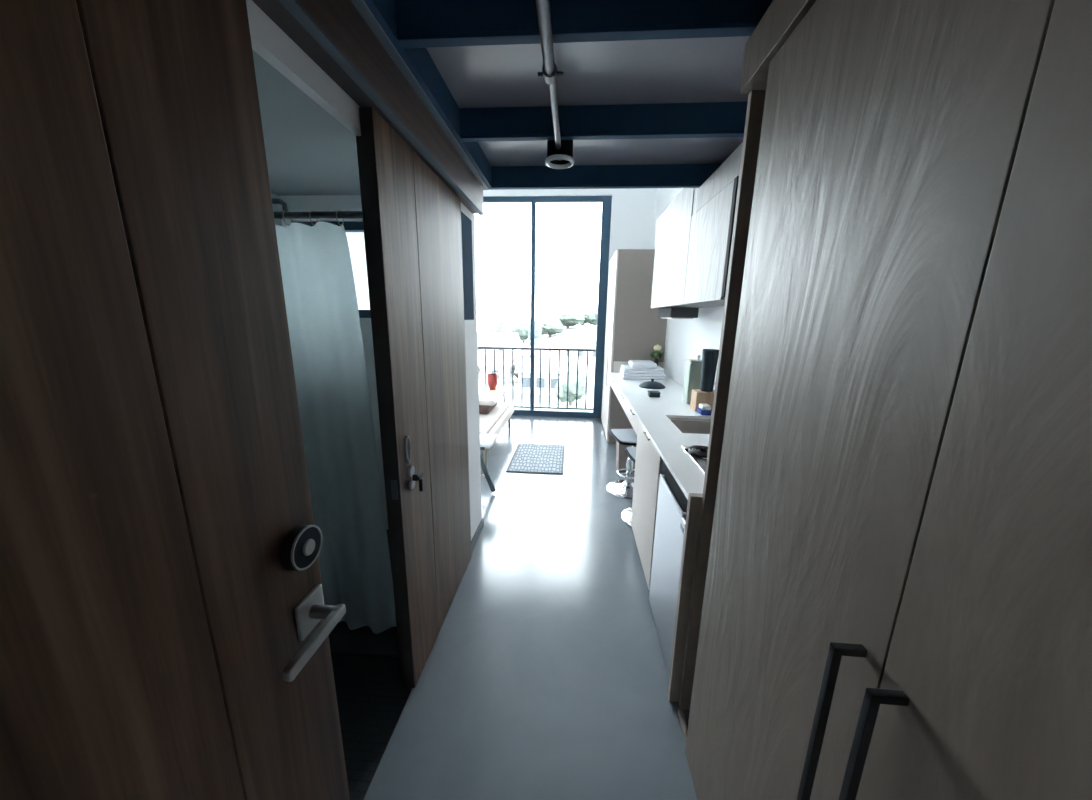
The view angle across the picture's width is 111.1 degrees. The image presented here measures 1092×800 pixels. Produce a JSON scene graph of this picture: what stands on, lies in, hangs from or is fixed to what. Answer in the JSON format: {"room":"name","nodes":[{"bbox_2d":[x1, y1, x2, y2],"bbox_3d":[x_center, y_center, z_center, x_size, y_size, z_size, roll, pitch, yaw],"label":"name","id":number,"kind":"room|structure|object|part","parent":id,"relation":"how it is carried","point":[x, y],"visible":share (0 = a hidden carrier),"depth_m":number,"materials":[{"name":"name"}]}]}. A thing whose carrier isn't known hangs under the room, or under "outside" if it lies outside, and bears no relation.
{"room":"studio apartment","nodes":[
{"label":"studio apartment","id":0,"kind":"room"},
{"bbox_2d":[271,193,281,225],"bbox_3d":[-1.804,0.184,0.811,0.100,2.235,3.430,2,12,4],"label":"wall","id":1,"kind":"structure","parent":0,"point":[276,207],"depth_m":2.24,"materials":[{"name":"grey paint"}]},
{"bbox_2d":[252,50,360,195],"bbox_3d":[-1.145,-0.962,0.971,1.120,0.045,2.530,2,12,4],"label":"ceiling","id":2,"kind":"structure","parent":0,"point":[309,151],"depth_m":1.55,"materials":[{"name":"grey paint"}]},
{"bbox_2d":[278,195,387,528],"bbox_3d":[-1.311,-0.238,2.493,1.620,2.352,0.100,2,12,4],"label":"wall","id":3,"kind":"structure","parent":0,"point":[295,202],"depth_m":2.28,"materials":[{"name":"white paint"}]},
{"bbox_2d":[292,211,473,319],"bbox_3d":[-1.009,-0.776,2.221,1.126,0.570,0.315,2,12,4],"label":"window","id":4,"kind":"structure","parent":3,"relation":"in","point":[466,223],"depth_m":2.19,"materials":[{"name":"blue paint"}]},
{"bbox_3d":[-1.028,-0.805,2.347,1.070,0.570,0.060,2,12,4],"label":"frame","id":5,"kind":"part","parent":4,"relation":"part of","materials":[{"name":"blue"}]},
{"bbox_3d":[-0.469,-0.752,2.147,0.036,0.570,0.243,2,12,4],"label":"corner post","id":6,"kind":"part","parent":4,"relation":"part of","materials":[{"name":"metal"}]},
{"bbox_2d":[346,232,369,309],"bbox_3d":[-2.062,-1.151,4.030,0.150,3.450,3.170,2,12,4],"label":"window","id":7,"kind":"structure","parent":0,"point":[356,243],"depth_m":3.98,"materials":[{"name":"glass"}]},
{"bbox_2d":[246,0,481,539],"bbox_3d":[-0.609,0.211,0.776,0.050,2.235,3.530,2,12,4],"label":"wall","id":8,"kind":"structure","parent":0,"point":[268,40],"depth_m":1.00,"materials":[{"name":"white paint"}]},
{"bbox_2d":[0,0,349,799],"bbox_3d":[-0.455,0.342,0.246,0.109,2.188,0.925,2,12,4],"label":"door","id":9,"kind":"structure","parent":8,"relation":"in","point":[166,624],"depth_m":0.41,"materials":[{"name":"brown wood"}]},
{"bbox_3d":[-0.431,0.387,0.685,0.009,0.068,0.064,2,12,4],"label":"rose plate","id":10,"kind":"part","parent":9,"relation":"part of","materials":[{"name":"silver metal"}]},
{"bbox_3d":[-0.384,0.400,0.628,0.016,0.020,0.139,2,12,4],"label":"lever","id":11,"kind":"part","parent":9,"relation":"part of","materials":[{"name":"silver metal"}]},
{"bbox_2d":[272,198,362,218],"bbox_3d":[-1.119,-0.725,1.437,1.120,0.089,0.060,2,12,4],"label":"curtain rod","id":12,"kind":"object","parent":8,"relation":"attached to","point":[288,214],"visible":0.21,"depth_m":1.42,"materials":[{"name":"grey metal"}]},
{"bbox_3d":[-1.120,-0.711,1.440,1.120,0.025,0.025,2,12,4],"label":"rod","id":13,"kind":"part","parent":12,"relation":"part of","materials":[{"name":"grey metal"}]},
{"bbox_2d":[275,210,396,633],"bbox_3d":[-1.189,0.184,1.643,0.969,1.873,0.061,2,12,4],"label":"shower curtain","id":14,"kind":"object","parent":12,"relation":"hanging from","point":[325,333],"visible":0.33,"depth_m":1.60,"materials":[{"name":"fabric"}]},
{"bbox_2d":[252,0,483,214],"bbox_3d":[-0.542,-0.802,0.529,0.092,0.150,3.451,2,12,4],"label":"door track","id":15,"kind":"object","parent":8,"relation":"attached to","point":[333,33],"depth_m":1.00,"materials":[{"name":"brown wood"}]},
{"bbox_2d":[356,136,404,680],"bbox_3d":[-0.576,0.187,1.366,0.034,2.030,0.025,2,12,4],"label":"trim","id":16,"kind":"structure","parent":8,"relation":"attached to","point":[358,138],"depth_m":1.30,"materials":[{"name":"grey"}]},
{"bbox_2d":[359,107,470,687],"bbox_3d":[-0.486,0.073,1.726,0.082,2.076,0.862,2,12,4],"label":"door","id":17,"kind":"structure","parent":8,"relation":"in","point":[414,218],"depth_m":1.50,"materials":[{"name":"brown wood"}]},
{"bbox_3d":[-0.543,0.323,1.343,0.024,0.075,0.002,2,12,4],"label":"strike plate","id":18,"kind":"part","parent":17,"relation":"part of","materials":[{"name":"grey metal"}]},
{"bbox_2d":[471,517,483,553],"bbox_3d":[-0.475,0.930,2.557,0.012,0.070,0.372,2,12,4],"label":"baseboard","id":19,"kind":"structure","parent":8,"relation":"attached to","point":[481,524],"depth_m":2.56,"materials":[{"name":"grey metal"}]},
{"bbox_2d":[331,415,696,799],"bbox_3d":[-0.474,1.013,2.620,3.650,0.120,7.100,2,12,4],"label":"floor","id":20,"kind":"structure","parent":0,"point":[544,675],"depth_m":1.61,"materials":[{"name":"concrete"}]},
{"bbox_2d":[328,632,398,657],"bbox_3d":[-1.155,1.124,1.756,1.110,0.014,0.097,2,12,4],"label":"shower curb","id":21,"kind":"object","parent":20,"relation":"on","point":[343,643],"depth_m":1.72,"materials":[{"name":"grey tile"}]},
{"bbox_2d":[480,433,497,491],"bbox_3d":[-0.688,0.548,3.333,0.529,0.450,0.285,2,12,4],"label":"folding stool","id":22,"kind":"object","parent":20,"relation":"on","point":[486,440],"visible":0.33,"depth_m":3.21,"materials":[{"name":"grey metal"}]},
{"bbox_3d":[-0.522,0.604,3.212,0.178,0.389,0.022,2,12,4],"label":"leg","id":23,"kind":"part","parent":22,"relation":"part of","materials":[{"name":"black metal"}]},
{"bbox_3d":[-0.692,0.346,3.289,0.500,0.036,0.285,2,12,4],"label":"seat","id":24,"kind":"part","parent":22,"relation":"part of","materials":[{"name":"white"}]},
{"bbox_2d":[479,402,513,466],"bbox_3d":[-0.973,0.342,4.493,0.950,0.370,1.540,2,12,4],"label":"daybed","id":25,"kind":"object","parent":20,"relation":"on","point":[493,422],"visible":0.35,"depth_m":4.33,"materials":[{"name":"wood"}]},
{"bbox_3d":[-0.613,0.577,3.798,0.048,0.221,0.048,2,12,4],"label":"leg","id":26,"kind":"part","parent":25,"relation":"part of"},
{"bbox_2d":[479,403,496,413],"bbox_3d":[-0.937,0.061,4.654,0.580,0.107,0.500,2,12,4],"label":"seat cushion","id":27,"kind":"object","parent":25,"relation":"on","point":[483,409],"visible":0.28,"depth_m":4.40,"materials":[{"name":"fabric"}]},
{"bbox_2d":[479,391,503,405],"bbox_3d":[-0.902,-0.033,4.677,0.660,0.066,0.610,2,12,4],"label":"seat cushion","id":28,"kind":"object","parent":27,"relation":"on","point":[488,398],"visible":0.48,"depth_m":4.57,"materials":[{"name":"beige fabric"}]},
{"bbox_3d":[-0.971,0.227,4.467,0.830,0.134,1.420,2,12,4],"label":"mattress","id":29,"kind":"part","parent":25,"relation":"part of","materials":[{"name":"beige fabric"}]},
{"bbox_3d":[-0.971,0.256,4.474,0.950,0.105,1.540,2,12,4],"label":"frame","id":30,"kind":"part","parent":25,"relation":"part of","materials":[{"name":"white wood"}]},
{"bbox_2d":[486,388,507,401],"bbox_3d":[-0.704,0.087,5.412,0.310,0.483,0.310,2,12,4],"label":"side table","id":31,"kind":"object","parent":20,"relation":"on","point":[497,389],"visible":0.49,"depth_m":5.37,"materials":[{"name":"beige wood"}]},
{"bbox_2d":[487,373,496,389],"bbox_3d":[-0.763,-0.261,5.340,0.140,0.222,0.140,2,12,4],"label":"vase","id":32,"kind":"object","parent":31,"relation":"on","point":[492,377],"visible":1,"depth_m":5.29,"materials":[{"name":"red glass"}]},
{"bbox_2d":[506,443,564,473],"bbox_3d":[-0.084,0.626,4.096,0.565,0.011,0.840,2,12,4],"label":"rug","id":33,"kind":"object","parent":20,"relation":"on","point":[527,458],"visible":1,"depth_m":4.02,"materials":[{"name":"grey fabric"}]},
{"bbox_2d":[607,429,636,499],"bbox_3d":[0.743,0.553,3.308,0.384,0.520,0.405,0,12,-6],"label":"bar stool","id":34,"kind":"object","parent":20,"relation":"on","point":[623,489],"visible":0.62,"depth_m":3.29,"materials":[{"name":"silver metal"}]},
{"bbox_3d":[0.746,0.320,3.256,0.300,0.042,0.380,0,12,-6],"label":"seat","id":35,"kind":"part","parent":34,"relation":"part of","materials":[{"name":"grey plastic"}]},
{"bbox_2d":[616,441,635,476],"bbox_3d":[0.802,0.525,3.697,0.218,0.409,0.230,2,12,4],"label":"waste bin","id":36,"kind":"object","parent":20,"relation":"on","point":[621,456],"visible":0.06,"depth_m":3.61,"materials":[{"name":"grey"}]},
{"bbox_2d":[622,447,635,526],"bbox_3d":[0.780,0.660,2.825,0.384,0.520,0.405,0,12,-6],"label":"bar stool","id":37,"kind":"object","parent":20,"relation":"on","point":[630,451],"visible":0.13,"depth_m":2.86,"materials":[{"name":"silver metal"}]},
{"bbox_3d":[0.784,0.427,2.774,0.300,0.042,0.380,0,12,-6],"label":"seat","id":38,"kind":"part","parent":37,"relation":"part of","materials":[{"name":"grey plastic"}]},
{"bbox_2d":[602,249,666,442],"bbox_3d":[1.096,-0.661,4.826,0.628,2.250,0.950,2,12,4],"label":"tall cabinet","id":39,"kind":"object","parent":20,"relation":"on","point":[633,328],"visible":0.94,"depth_m":4.31,"materials":[{"name":"brown"}]},
{"bbox_3d":[0.833,-0.731,5.078,0.021,2.230,0.470,2,12,4],"label":"door","id":40,"kind":"part","parent":39,"relation":"part of","materials":[{"name":"beige wood"}]},
{"bbox_3d":[0.775,-0.412,4.695,0.022,0.470,0.012,2,12,4],"label":"bar handle","id":41,"kind":"part","parent":39,"relation":"part of","materials":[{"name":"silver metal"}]},
{"bbox_3d":[0.797,-0.629,4.613,0.021,2.230,0.475,2,12,4],"label":"door","id":42,"kind":"part","parent":39,"relation":"part of","materials":[{"name":"beige wood"}]},
{"bbox_2d":[649,459,687,674],"bbox_3d":[0.809,0.753,1.671,0.575,0.835,0.489,2,12,4],"label":"dishwasher","id":43,"kind":"object","parent":20,"relation":"on","point":[672,503],"visible":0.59,"depth_m":1.65,"materials":[{"name":"silver"}]},
{"bbox_3d":[0.539,0.400,1.596,0.025,0.014,0.380,2,12,4],"label":"handle","id":44,"kind":"part","parent":43,"relation":"part of","materials":[{"name":"grey metal"}]},
{"bbox_2d":[631,419,710,589],"bbox_3d":[0.875,0.619,2.234,0.622,0.858,0.660,2,12,4],"label":"base cabinet","id":45,"kind":"object","parent":20,"relation":"on","point":[648,461],"visible":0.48,"depth_m":2.21,"materials":[{"name":"beige"}]},
{"bbox_3d":[0.592,0.571,2.246,0.020,0.778,0.658,2,12,4],"label":"door","id":46,"kind":"part","parent":45,"relation":"part of","materials":[{"name":"beige"}]},
{"bbox_2d":[610,372,711,498],"bbox_3d":[0.939,0.088,2.886,0.624,0.145,3.167,2,12,4],"label":"countertop","id":47,"kind":"structure","parent":45,"relation":"on","point":[653,413],"depth_m":2.35,"materials":[{"name":"white stone"}]},
{"bbox_3d":[1.032,-0.168,4.102,0.623,0.125,0.669,2,12,4],"label":"desk drawer unit","id":48,"kind":"part","parent":47,"relation":"part of","materials":[{"name":"white wood"}]},
{"bbox_3d":[0.982,-0.024,3.447,0.623,0.125,0.664,2,12,4],"label":"desk drawer unit","id":49,"kind":"part","parent":47,"relation":"part of","materials":[{"name":"white wood"}]},
{"bbox_2d":[613,361,663,371],"bbox_3d":[1.082,-0.382,4.390,0.576,0.129,0.015,2,12,4],"label":"end splash","id":50,"kind":"object","parent":47,"relation":"on","point":[617,364],"visible":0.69,"depth_m":4.39,"materials":[{"name":"beige stone"}]},
{"bbox_2d":[619,369,664,379],"bbox_3d":[1.033,-0.278,4.068,0.440,0.064,0.360,2,12,4],"label":"folded towel","id":51,"kind":"object","parent":47,"relation":"on","point":[634,376],"visible":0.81,"depth_m":3.90,"materials":[{"name":"white fabric"}]},
{"bbox_2d":[620,365,664,373],"bbox_3d":[1.034,-0.334,4.056,0.420,0.048,0.340,2,12,4],"label":"folded towel","id":52,"kind":"object","parent":51,"relation":"on","point":[625,368],"visible":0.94,"depth_m":3.90,"materials":[{"name":"white fabric"}]},
{"bbox_2d":[628,360,656,368],"bbox_3d":[1.036,-0.387,4.039,0.264,0.058,0.310,2,12,4],"label":"folded towel","id":53,"kind":"object","parent":52,"relation":"on","point":[649,364],"visible":1,"depth_m":3.90,"materials":[{"name":"white fabric"}]},
{"bbox_2d":[639,379,665,388],"bbox_3d":[0.994,-0.160,3.502,0.244,0.076,0.244,2,12,4],"label":"domed lid","id":54,"kind":"object","parent":47,"relation":"on","point":[652,384],"visible":1,"depth_m":3.44,"materials":[{"name":"black metal"}]},
{"bbox_2d":[648,390,660,397],"bbox_3d":[0.885,-0.049,3.072,0.090,0.042,0.084,2,12,4],"label":"trinket box","id":55,"kind":"object","parent":47,"relation":"on","point":[650,393],"visible":1,"depth_m":3.04,"materials":[{"name":"grey stone"}]},
{"bbox_3d":[0.886,-0.063,3.069,0.090,0.013,0.084,2,12,4],"label":"box lid","id":56,"kind":"part","parent":55,"relation":"part of","materials":[{"name":"grey stone"}]},
{"bbox_2d":[650,344,661,365],"bbox_3d":[1.261,-0.462,4.270,0.134,0.345,0.128,-9,16,-38],"label":"flower vase","id":57,"kind":"object","parent":47,"relation":"on","point":[657,347],"visible":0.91,"depth_m":4.22,"materials":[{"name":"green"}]},
{"bbox_2d":[683,355,701,403],"bbox_3d":[1.118,-0.156,2.815,0.120,0.369,0.120,2,12,4],"label":"canister","id":58,"kind":"object","parent":47,"relation":"on","point":[692,380],"visible":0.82,"depth_m":2.77,"materials":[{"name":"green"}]},
{"bbox_3d":[1.120,-0.290,2.786,0.112,0.012,0.112,2,12,4],"label":"lid","id":59,"kind":"part","parent":58,"relation":"part of","materials":[{"name":"grey"}]},
{"bbox_2d":[682,445,707,473],"bbox_3d":[0.840,0.265,1.687,0.385,0.023,0.340,2,12,4],"label":"cooktop","id":60,"kind":"object","parent":47,"relation":"in","point":[698,454],"visible":0.28,"depth_m":1.72,"materials":[{"name":"black glass"}]},
{"bbox_2d":[690,389,714,410],"bbox_3d":[1.119,0.003,2.635,0.160,0.135,0.120,2,12,4],"label":"wooden box","id":61,"kind":"object","parent":47,"relation":"on","point":[698,396],"visible":0.68,"depth_m":2.58,"materials":[{"name":"beige wood"}]},
{"bbox_2d":[700,349,718,391],"bbox_3d":[1.144,-0.204,2.587,0.144,0.290,0.107,2,12,4],"label":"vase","id":62,"kind":"object","parent":61,"relation":"on","point":[709,356],"visible":0.86,"depth_m":2.55,"materials":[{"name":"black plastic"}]},
{"bbox_2d":[697,403,711,414],"bbox_3d":[1.069,0.062,2.528,0.070,0.065,0.090,2,12,4],"label":"sponge","id":63,"kind":"object","parent":47,"relation":"on","point":[704,409],"visible":1,"depth_m":2.49,"materials":[{"name":"blue"}]},
{"bbox_2d":[625,399,710,433],"bbox_3d":[0.931,0.118,2.799,0.623,0.125,0.656,2,12,4],"label":"drawer unit","id":64,"kind":"object","parent":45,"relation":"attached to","point":[630,414],"visible":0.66,"depth_m":2.68,"materials":[{"name":"beige wood"}]},
{"bbox_3d":[0.647,0.110,2.819,0.020,0.123,0.656,2,12,4],"label":"drawer","id":65,"kind":"part","parent":64,"relation":"part of","materials":[{"name":"beige wood"}]},
{"bbox_2d":[667,493,702,701],"bbox_3d":[0.812,0.782,1.402,0.621,0.895,0.028,2,12,4],"label":"divider","id":66,"kind":"object","parent":20,"relation":"on","point":[694,504],"visible":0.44,"depth_m":1.40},
{"bbox_2d":[678,0,1091,799],"bbox_3d":[0.721,0.358,0.200,0.661,2.237,2.145,2,12,4],"label":"wardrobe","id":67,"kind":"object","parent":20,"relation":"on","point":[891,595],"visible":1,"depth_m":0.49,"materials":[{"name":"grey wood"}]},
{"bbox_3d":[0.838,0.194,1.239,0.584,2.115,0.022,2,12,4],"label":"panel","id":68,"kind":"part","parent":67,"relation":"part of","materials":[{"name":"wood"}]},
{"bbox_3d":[0.432,0.572,0.587,0.045,0.445,0.012,2,12,4],"label":"bar handle","id":69,"kind":"part","parent":67,"relation":"part of","materials":[{"name":"black metal"}]},
{"bbox_3d":[0.427,0.586,0.519,0.045,0.445,0.012,2,12,4],"label":"bar handle","id":70,"kind":"part","parent":67,"relation":"part of","materials":[{"name":"black metal"}]},
{"bbox_3d":[0.438,0.430,0.137,0.022,2.055,0.748,2,12,4],"label":"door","id":71,"kind":"part","parent":67,"relation":"part of","materials":[{"name":"grey wood"}]},
{"bbox_2d":[483,188,657,418],"bbox_3d":[-0.190,-1.455,5.548,3.650,3.450,0.200,2,12,4],"label":"wall","id":72,"kind":"structure","parent":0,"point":[633,210],"depth_m":5.12,"materials":[{"name":"white paint"}]},
{"bbox_2d":[483,196,611,417],"bbox_3d":[-0.469,-1.302,5.562,2.700,3.135,0.100,2,12,4],"label":"window","id":73,"kind":"structure","parent":72,"relation":"attached to","point":[606,201],"depth_m":5.38,"materials":[{"name":"blue"}]},
{"bbox_2d":[426,36,749,166],"bbox_3d":[0.265,-0.991,0.440,1.695,0.050,3.520,2,12,4],"label":"ceiling","id":74,"kind":"structure","parent":0,"point":[685,70],"depth_m":1.39,"materials":[{"name":"grey paint"}]},
{"bbox_2d":[351,0,492,189],"bbox_3d":[-0.494,-0.937,0.521,0.093,0.114,3.500,2,12,4],"label":"ceiling beam","id":75,"kind":"structure","parent":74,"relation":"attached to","point":[417,66],"depth_m":1.25,"materials":[{"name":"blue paint"}]},
{"bbox_2d":[545,140,573,168],"bbox_3d":[0.063,-1.144,1.659,0.132,0.181,0.132,2,12,4],"label":"spotlight","id":76,"kind":"object","parent":74,"relation":"attached to","point":[562,158],"visible":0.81,"depth_m":1.63,"materials":[{"name":"black metal"}]},
{"bbox_2d":[395,0,772,47],"bbox_3d":[0.370,-1.025,0.981,1.558,0.112,0.035,2,12,4],"label":"ceiling beam","id":77,"kind":"structure","parent":74,"relation":"attached to","point":[420,23],"depth_m":0.99,"materials":[{"name":"blue paint"}]},
{"bbox_2d":[536,0,562,148],"bbox_3d":[-0.058,-0.784,0.218,0.075,0.044,2.850,2,12,4],"label":"conduit pipe","id":78,"kind":"object","parent":77,"relation":"attached to","point":[549,73],"visible":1,"depth_m":1.05,"materials":[{"name":"grey metal"}]},
{"bbox_2d":[460,101,747,141],"bbox_3d":[0.414,-1.149,1.546,1.558,0.112,0.035,2,12,4],"label":"ceiling beam","id":79,"kind":"structure","parent":74,"relation":"attached to","point":[706,119],"depth_m":1.54,"materials":[{"name":"blue paint"}]},
{"bbox_2d":[492,164,720,189],"bbox_3d":[0.461,-1.281,2.150,1.558,0.112,0.035,2,12,4],"label":"ceiling beam","id":80,"kind":"structure","parent":74,"relation":"attached to","point":[654,175],"depth_m":2.14,"materials":[{"name":"blue paint"}]},
{"bbox_2d":[653,188,723,389],"bbox_3d":[1.295,-0.664,2.064,0.150,3.450,6.700,2,12,4],"label":"wall","id":81,"kind":"structure","parent":0,"point":[685,339],"depth_m":3.58,"materials":[{"name":"white paint"}]},
{"bbox_2d":[651,142,742,307],"bbox_3d":[1.066,-0.999,2.440,0.372,0.745,1.760,2,12,4],"label":"upper cabinet","id":82,"kind":"object","parent":81,"relation":"attached to","point":[694,233],"visible":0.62,"depth_m":2.13,"materials":[{"name":"laminate"}]},
{"bbox_3d":[0.923,-1.081,2.799,0.020,0.745,1.047,2,12,4],"label":"door","id":83,"kind":"part","parent":82,"relation":"part of","materials":[{"name":"laminate"}]},
{"bbox_2d":[658,307,698,318],"bbox_3d":[1.090,-0.721,3.120,0.210,0.084,0.450,2,12,4],"label":"range hood","id":84,"kind":"object","parent":82,"relation":"attached to","point":[673,312],"visible":1,"depth_m":2.91,"materials":[{"name":"grey metal"}]},
{"bbox_3d":[0.858,-0.788,2.005,0.020,0.513,0.622,2,12,4],"label":"door","id":85,"kind":"part","parent":82,"relation":"part of","materials":[{"name":"laminate"}]},
{"bbox_3d":[0.837,-0.718,1.669,0.041,0.500,0.032,2,12,4],"label":"edge pull","id":86,"kind":"part","parent":82,"relation":"part of","materials":[{"name":"black"}]},
{"bbox_3d":[-0.274,0.281,6.192,3.800,0.180,0.198,2,12,4],"label":"balcony slab","id":87,"kind":"object","parent":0,"visible":0},
{"bbox_2d":[478,347,595,409],"bbox_3d":[-0.456,-0.319,6.043,3.020,1.050,0.040,2,12,4],"label":"balcony railing","id":88,"kind":"object","parent":87,"relation":"on","point":[484,348],"visible":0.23,"depth_m":5.99,"materials":[{"name":"black metal"}]},
{"bbox_3d":[-0.448,-0.815,5.934,3.020,0.035,0.040,2,12,4],"label":"rail","id":89,"kind":"part","parent":88,"relation":"part of","materials":[{"name":"black metal"}]},
{"bbox_3d":[-0.463,0.113,6.138,3.020,0.025,0.024,2,12,4],"label":"rail","id":90,"kind":"part","parent":88,"relation":"part of","materials":[{"name":"black metal"}]},
{"label":"outside","id":91,"kind":"structure","parent":0,"visible":0},
{"bbox_2d":[506,323,596,410],"bbox_3d":[-19.906,-22.934,134.087,220.000,8.097,252.000,2,12,4],"label":"hillside","id":92,"kind":"structure","parent":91,"point":[586,329],"depth_m":60.53,"materials":[{"name":"white"}]},
{"bbox_2d":[478,351,514,384],"bbox_3d":[-10.555,-5.319,61.250,10.000,5.460,8.000,2,12,4],"label":"house","id":93,"kind":"structure","parent":92,"relation":"on","point":[481,354],"depth_m":58.20,"materials":[{"name":"grey"}]},
{"bbox_2d":[479,384,515,403],"bbox_3d":[-7.186,0.932,33.613,8.000,4.880,7.000,2,12,4],"label":"house","id":94,"kind":"structure","parent":92,"relation":"on","point":[508,395],"depth_m":32.58,"materials":[{"name":"grey"}]},
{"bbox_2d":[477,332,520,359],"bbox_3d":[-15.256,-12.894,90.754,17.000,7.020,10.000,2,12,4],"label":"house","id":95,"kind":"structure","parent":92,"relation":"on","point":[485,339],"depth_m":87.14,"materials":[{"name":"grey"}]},
{"bbox_2d":[511,318,530,343],"bbox_3d":[-7.571,-23.031,124.919,8.113,8.805,8.564,2,12,4],"label":"tree","id":96,"kind":"object","parent":92,"relation":"on","point":[522,327],"visible":0.8,"depth_m":121.96,"materials":[{"name":"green plant"}]},
{"bbox_2d":[511,354,538,378],"bbox_3d":[-3.148,-5.182,62.701,5.333,4.932,5.296,2,12,4],"label":"tree","id":97,"kind":"object","parent":92,"relation":"on","point":[536,355],"visible":0.06,"depth_m":62.24,"materials":[{"name":"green plant"}]},
{"bbox_2d":[523,339,542,345],"bbox_3d":[-3.421,-13.702,96.854,5.564,4.288,5.927,2,12,4],"label":"tree","id":98,"kind":"object","parent":92,"relation":"on","point":[538,342],"visible":0.27,"depth_m":95.34,"materials":[{"name":"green plant"}]},
{"bbox_2d":[528,319,541,339],"bbox_3d":[-3.276,-19.778,110.897,4.188,8.382,4.398,2,12,4],"label":"tree","id":99,"kind":"object","parent":92,"relation":"on","point":[538,329],"visible":0.5,"depth_m":109.63,"materials":[{"name":"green plant"}]},
{"bbox_2d":[514,358,566,395],"bbox_3d":[-0.515,-3.457,53.694,7.000,5.080,7.000,2,12,4],"label":"house","id":100,"kind":"structure","parent":92,"relation":"on","point":[526,361],"depth_m":51.03,"materials":[{"name":"grey"}]},
{"bbox_2d":[514,346,566,362],"bbox_3d":[-0.951,-8.100,75.297,10.000,5.460,8.000,2,12,4],"label":"house","id":101,"kind":"structure","parent":92,"relation":"on","point":[544,353],"depth_m":72.65,"materials":[{"name":"grey"}]},
{"bbox_2d":[541,320,563,336],"bbox_3d":[1.247,-24.732,129.891,10.162,6.251,10.307,2,12,4],"label":"tree","id":102,"kind":"object","parent":92,"relation":"on","point":[551,327],"visible":0.91,"depth_m":126.69,"materials":[{"name":"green plant"}]},
{"bbox_2d":[549,310,584,328],"bbox_3d":[7.964,-30.325,141.408,13.606,7.171,13.832,2,12,4],"label":"tree","id":103,"kind":"object","parent":92,"relation":"on","point":[571,318],"visible":0.94,"depth_m":137.15,"materials":[{"name":"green plant"}]},
{"bbox_2d":[555,367,585,405],"bbox_3d":[3.030,-1.460,45.580,3.960,4.923,4.022,2,12,4],"label":"tree","id":104,"kind":"object","parent":92,"relation":"on","point":[573,372],"visible":0.91,"depth_m":44.54,"materials":[{"name":"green plant"}]},
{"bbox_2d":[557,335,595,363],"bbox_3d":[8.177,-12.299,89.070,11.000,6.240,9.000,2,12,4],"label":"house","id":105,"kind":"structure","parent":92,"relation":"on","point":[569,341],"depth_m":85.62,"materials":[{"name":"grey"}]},
{"bbox_2d":[578,309,591,324],"bbox_3d":[15.897,-35.966,163.470,13.541,7.130,13.901,2,12,4],"label":"tree","id":106,"kind":"object","parent":92,"relation":"on","point":[585,312],"visible":0.24,"depth_m":158.50,"materials":[{"name":"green plant"}]},
{"bbox_2d":[587,308,596,324],"bbox_3d":[21.274,-32.175,145.365,11.063,8.166,11.622,2,12,4],"label":"tree","id":107,"kind":"object","parent":92,"relation":"on","point":[592,316],"visible":0.36,"depth_m":143.25,"materials":[{"name":"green plant"}]}
]}

